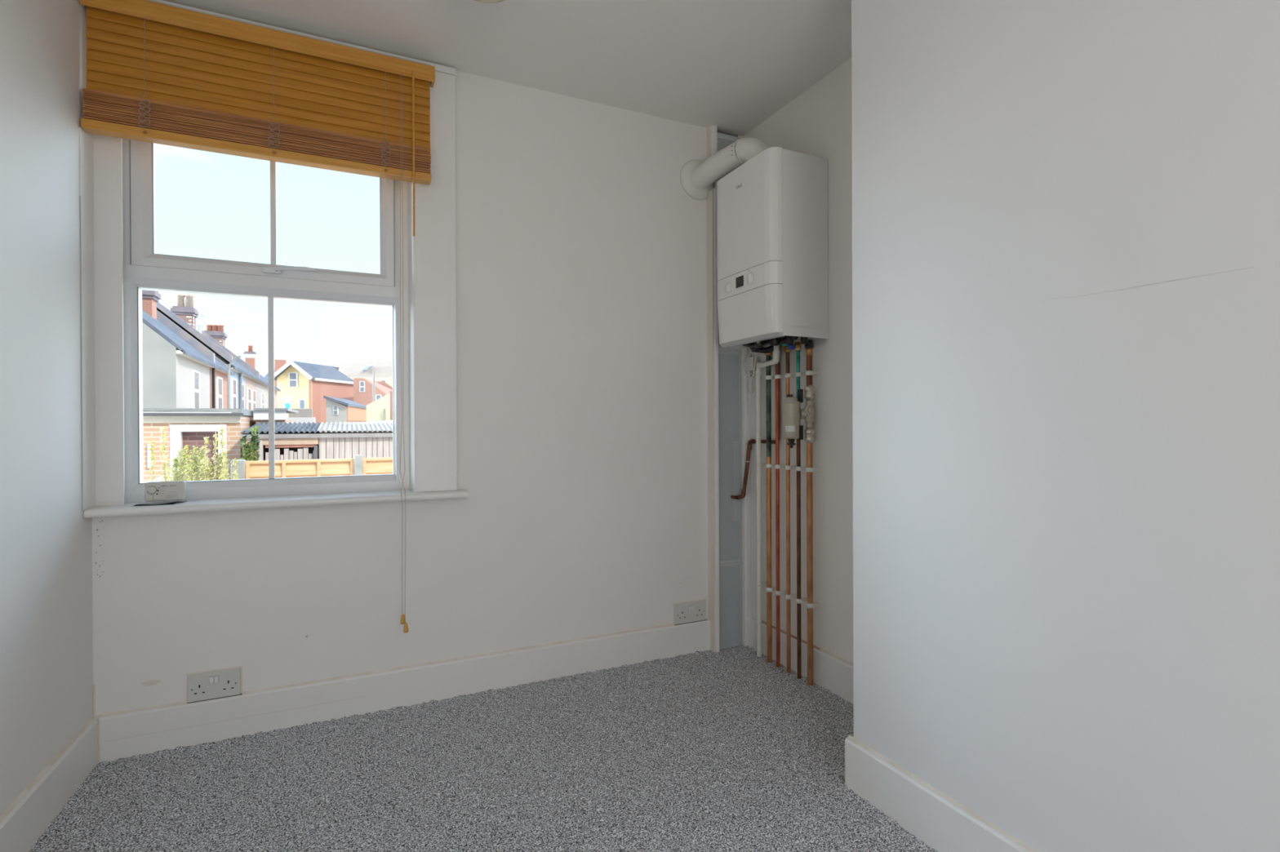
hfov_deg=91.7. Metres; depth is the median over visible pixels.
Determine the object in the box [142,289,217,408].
house
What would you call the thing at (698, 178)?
flue
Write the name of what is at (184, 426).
garage
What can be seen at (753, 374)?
coiled cable
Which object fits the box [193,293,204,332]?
tv aerial
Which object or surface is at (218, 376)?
house
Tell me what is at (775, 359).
pipe
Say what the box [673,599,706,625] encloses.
double socket
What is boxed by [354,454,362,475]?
concrete post
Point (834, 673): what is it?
baseboard
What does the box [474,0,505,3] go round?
ceiling light
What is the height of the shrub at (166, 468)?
2.346 m
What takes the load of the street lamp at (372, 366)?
on the ground
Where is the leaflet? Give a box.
[133,500,188,506]
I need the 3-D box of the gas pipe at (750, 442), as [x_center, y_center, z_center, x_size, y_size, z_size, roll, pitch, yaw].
[0.505,-0.014,2.694,0.051,0.681,0.264,0,0,-42]
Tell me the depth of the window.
2.11 m
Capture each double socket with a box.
[186,666,242,703]
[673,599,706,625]
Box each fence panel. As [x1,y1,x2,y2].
[245,458,354,479]
[362,457,393,475]
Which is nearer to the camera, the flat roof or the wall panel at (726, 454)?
the wall panel at (726, 454)
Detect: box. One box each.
[744,356,758,371]
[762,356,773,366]
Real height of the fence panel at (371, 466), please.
1.988 m
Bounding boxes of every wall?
[0,0,93,815]
[92,71,742,715]
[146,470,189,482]
[285,408,315,431]
[742,57,853,663]
[851,0,1279,851]
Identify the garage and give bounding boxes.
[142,408,255,482]
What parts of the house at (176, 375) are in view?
pane, pane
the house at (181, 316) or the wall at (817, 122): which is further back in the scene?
the house at (181, 316)
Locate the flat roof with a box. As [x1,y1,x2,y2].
[338,420,392,431]
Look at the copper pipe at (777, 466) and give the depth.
2.54 m
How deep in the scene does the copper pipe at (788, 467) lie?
2.49 m
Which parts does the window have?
casing, frame, sash, sash handle, sill, lever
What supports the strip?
attached to the wall at (817, 122)
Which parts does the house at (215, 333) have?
pane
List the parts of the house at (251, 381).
pane, pane, pane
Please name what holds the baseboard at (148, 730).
attached to the wall at (581, 244)
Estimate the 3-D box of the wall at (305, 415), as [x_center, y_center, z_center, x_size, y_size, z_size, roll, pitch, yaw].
[-24.677,0.542,45.194,2.125,3.597,0.381,0,0,0]
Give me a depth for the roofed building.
87.80 m
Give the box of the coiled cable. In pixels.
[748,353,759,395]
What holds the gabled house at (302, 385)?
on the ground
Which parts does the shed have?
door post, door post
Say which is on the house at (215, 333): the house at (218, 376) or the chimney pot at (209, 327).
the chimney pot at (209, 327)
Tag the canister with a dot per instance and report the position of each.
(791, 411)
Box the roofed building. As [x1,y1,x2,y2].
[323,360,392,386]
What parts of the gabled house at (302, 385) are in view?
door, pane, pane, pane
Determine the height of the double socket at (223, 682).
0.090 m
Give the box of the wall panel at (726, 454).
[706,125,751,652]
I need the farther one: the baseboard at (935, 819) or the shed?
the shed
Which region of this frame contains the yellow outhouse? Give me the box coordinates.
[366,391,392,422]
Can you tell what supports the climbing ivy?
on the ground
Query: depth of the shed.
9.99 m
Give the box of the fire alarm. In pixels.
[145,480,186,502]
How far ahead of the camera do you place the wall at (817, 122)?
2.34 m
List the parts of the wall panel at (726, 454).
perforated panel, perforated panel, perforated panel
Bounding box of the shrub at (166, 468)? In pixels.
[148,426,239,481]
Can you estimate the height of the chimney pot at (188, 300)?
0.780 m
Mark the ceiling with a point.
(730, 65)
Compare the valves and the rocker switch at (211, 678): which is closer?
the rocker switch at (211, 678)
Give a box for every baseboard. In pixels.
[0,716,97,851]
[93,617,710,763]
[747,613,853,704]
[844,734,1038,851]
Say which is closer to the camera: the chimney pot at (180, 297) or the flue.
the flue
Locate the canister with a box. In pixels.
[782,402,800,439]
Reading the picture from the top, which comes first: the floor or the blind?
the blind
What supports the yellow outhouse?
on the ground
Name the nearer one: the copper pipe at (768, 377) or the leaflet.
the leaflet
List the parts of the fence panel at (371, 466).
capping rail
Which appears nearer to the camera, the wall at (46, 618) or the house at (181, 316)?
the wall at (46, 618)
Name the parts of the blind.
ladder cord, rail, ladder cord, head rail, ladder cord, lift cord, lift cord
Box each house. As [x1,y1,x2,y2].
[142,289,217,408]
[156,293,250,408]
[156,310,235,408]
[201,324,268,408]
[232,358,261,410]
[243,345,280,408]
[264,367,275,385]
[274,360,353,423]
[353,377,392,405]
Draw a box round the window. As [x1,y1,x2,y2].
[79,0,467,518]
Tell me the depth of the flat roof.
23.99 m
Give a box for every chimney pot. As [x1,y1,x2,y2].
[175,293,184,306]
[184,293,194,306]
[205,324,212,330]
[211,324,217,331]
[217,324,224,331]
[247,345,253,351]
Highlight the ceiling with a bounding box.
[162,0,851,136]
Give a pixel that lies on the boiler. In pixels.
(772, 209)
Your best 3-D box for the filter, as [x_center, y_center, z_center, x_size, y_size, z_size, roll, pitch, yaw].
[0.604,-0.036,2.375,0.121,0.240,0.071,0,0,24]
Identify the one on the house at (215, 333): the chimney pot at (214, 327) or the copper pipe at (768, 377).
the chimney pot at (214, 327)
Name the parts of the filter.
lever, lever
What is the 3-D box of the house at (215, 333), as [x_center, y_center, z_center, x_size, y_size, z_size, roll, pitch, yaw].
[-29.832,-2.389,43.270,6.640,9.513,6.300,0,0,-25]
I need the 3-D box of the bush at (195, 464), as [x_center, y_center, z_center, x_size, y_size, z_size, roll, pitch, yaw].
[-4.483,1.273,6.328,0.654,2.151,0.640,0,0,-25]
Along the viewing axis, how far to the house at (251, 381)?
38.96 m
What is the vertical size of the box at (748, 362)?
0.058 m
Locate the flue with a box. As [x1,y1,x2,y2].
[680,137,768,200]
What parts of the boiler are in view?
control knob, control panel, control knob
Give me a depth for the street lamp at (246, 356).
23.97 m
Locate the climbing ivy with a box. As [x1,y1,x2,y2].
[240,425,260,461]
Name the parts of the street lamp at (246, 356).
arm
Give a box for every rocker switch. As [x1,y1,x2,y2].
[209,676,213,684]
[213,675,218,683]
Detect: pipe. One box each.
[730,360,779,499]
[755,345,779,657]
[764,351,776,662]
[774,346,786,667]
[783,346,796,673]
[794,342,807,679]
[804,339,819,685]
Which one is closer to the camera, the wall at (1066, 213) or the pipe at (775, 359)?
the wall at (1066, 213)
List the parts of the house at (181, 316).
pane, pane, pane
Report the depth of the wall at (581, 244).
2.39 m
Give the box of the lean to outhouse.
[323,395,366,423]
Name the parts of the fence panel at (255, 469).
capping rail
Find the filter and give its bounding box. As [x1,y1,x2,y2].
[782,385,814,448]
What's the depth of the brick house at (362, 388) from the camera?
62.00 m
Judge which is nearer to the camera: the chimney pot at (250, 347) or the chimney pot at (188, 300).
the chimney pot at (188, 300)
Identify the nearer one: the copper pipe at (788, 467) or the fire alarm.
the fire alarm
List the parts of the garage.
doorway frame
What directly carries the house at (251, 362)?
on the ground
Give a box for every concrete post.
[230,459,245,479]
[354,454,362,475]
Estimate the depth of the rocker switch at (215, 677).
1.97 m
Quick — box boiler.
[716,146,828,349]
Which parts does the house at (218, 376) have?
pane, pane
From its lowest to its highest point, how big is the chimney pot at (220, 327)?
0.500 m
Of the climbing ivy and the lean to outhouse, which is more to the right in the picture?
the lean to outhouse
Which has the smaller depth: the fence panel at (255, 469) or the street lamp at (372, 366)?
the fence panel at (255, 469)
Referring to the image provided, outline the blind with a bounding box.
[79,0,435,632]
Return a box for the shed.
[240,422,393,460]
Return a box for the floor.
[28,641,937,851]
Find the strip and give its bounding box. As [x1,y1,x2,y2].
[750,373,756,620]
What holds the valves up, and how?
attached to the boiler
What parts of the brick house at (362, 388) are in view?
pane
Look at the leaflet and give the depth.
1.91 m
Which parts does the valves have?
blue handle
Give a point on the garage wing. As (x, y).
(260, 415)
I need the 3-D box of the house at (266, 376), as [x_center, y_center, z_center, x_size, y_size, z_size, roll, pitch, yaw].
[-43.812,-1.682,77.260,5.113,11.173,7.545,0,0,-25]
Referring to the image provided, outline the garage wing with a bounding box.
[253,408,298,431]
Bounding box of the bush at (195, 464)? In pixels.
[168,445,231,481]
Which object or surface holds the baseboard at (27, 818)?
attached to the wall at (46, 618)
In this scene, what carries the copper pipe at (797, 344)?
attached to the wall at (817, 122)
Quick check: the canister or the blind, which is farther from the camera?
the canister
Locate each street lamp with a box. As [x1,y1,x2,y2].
[226,354,257,408]
[367,364,375,401]
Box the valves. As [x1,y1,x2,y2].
[742,335,808,353]
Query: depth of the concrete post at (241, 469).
6.74 m

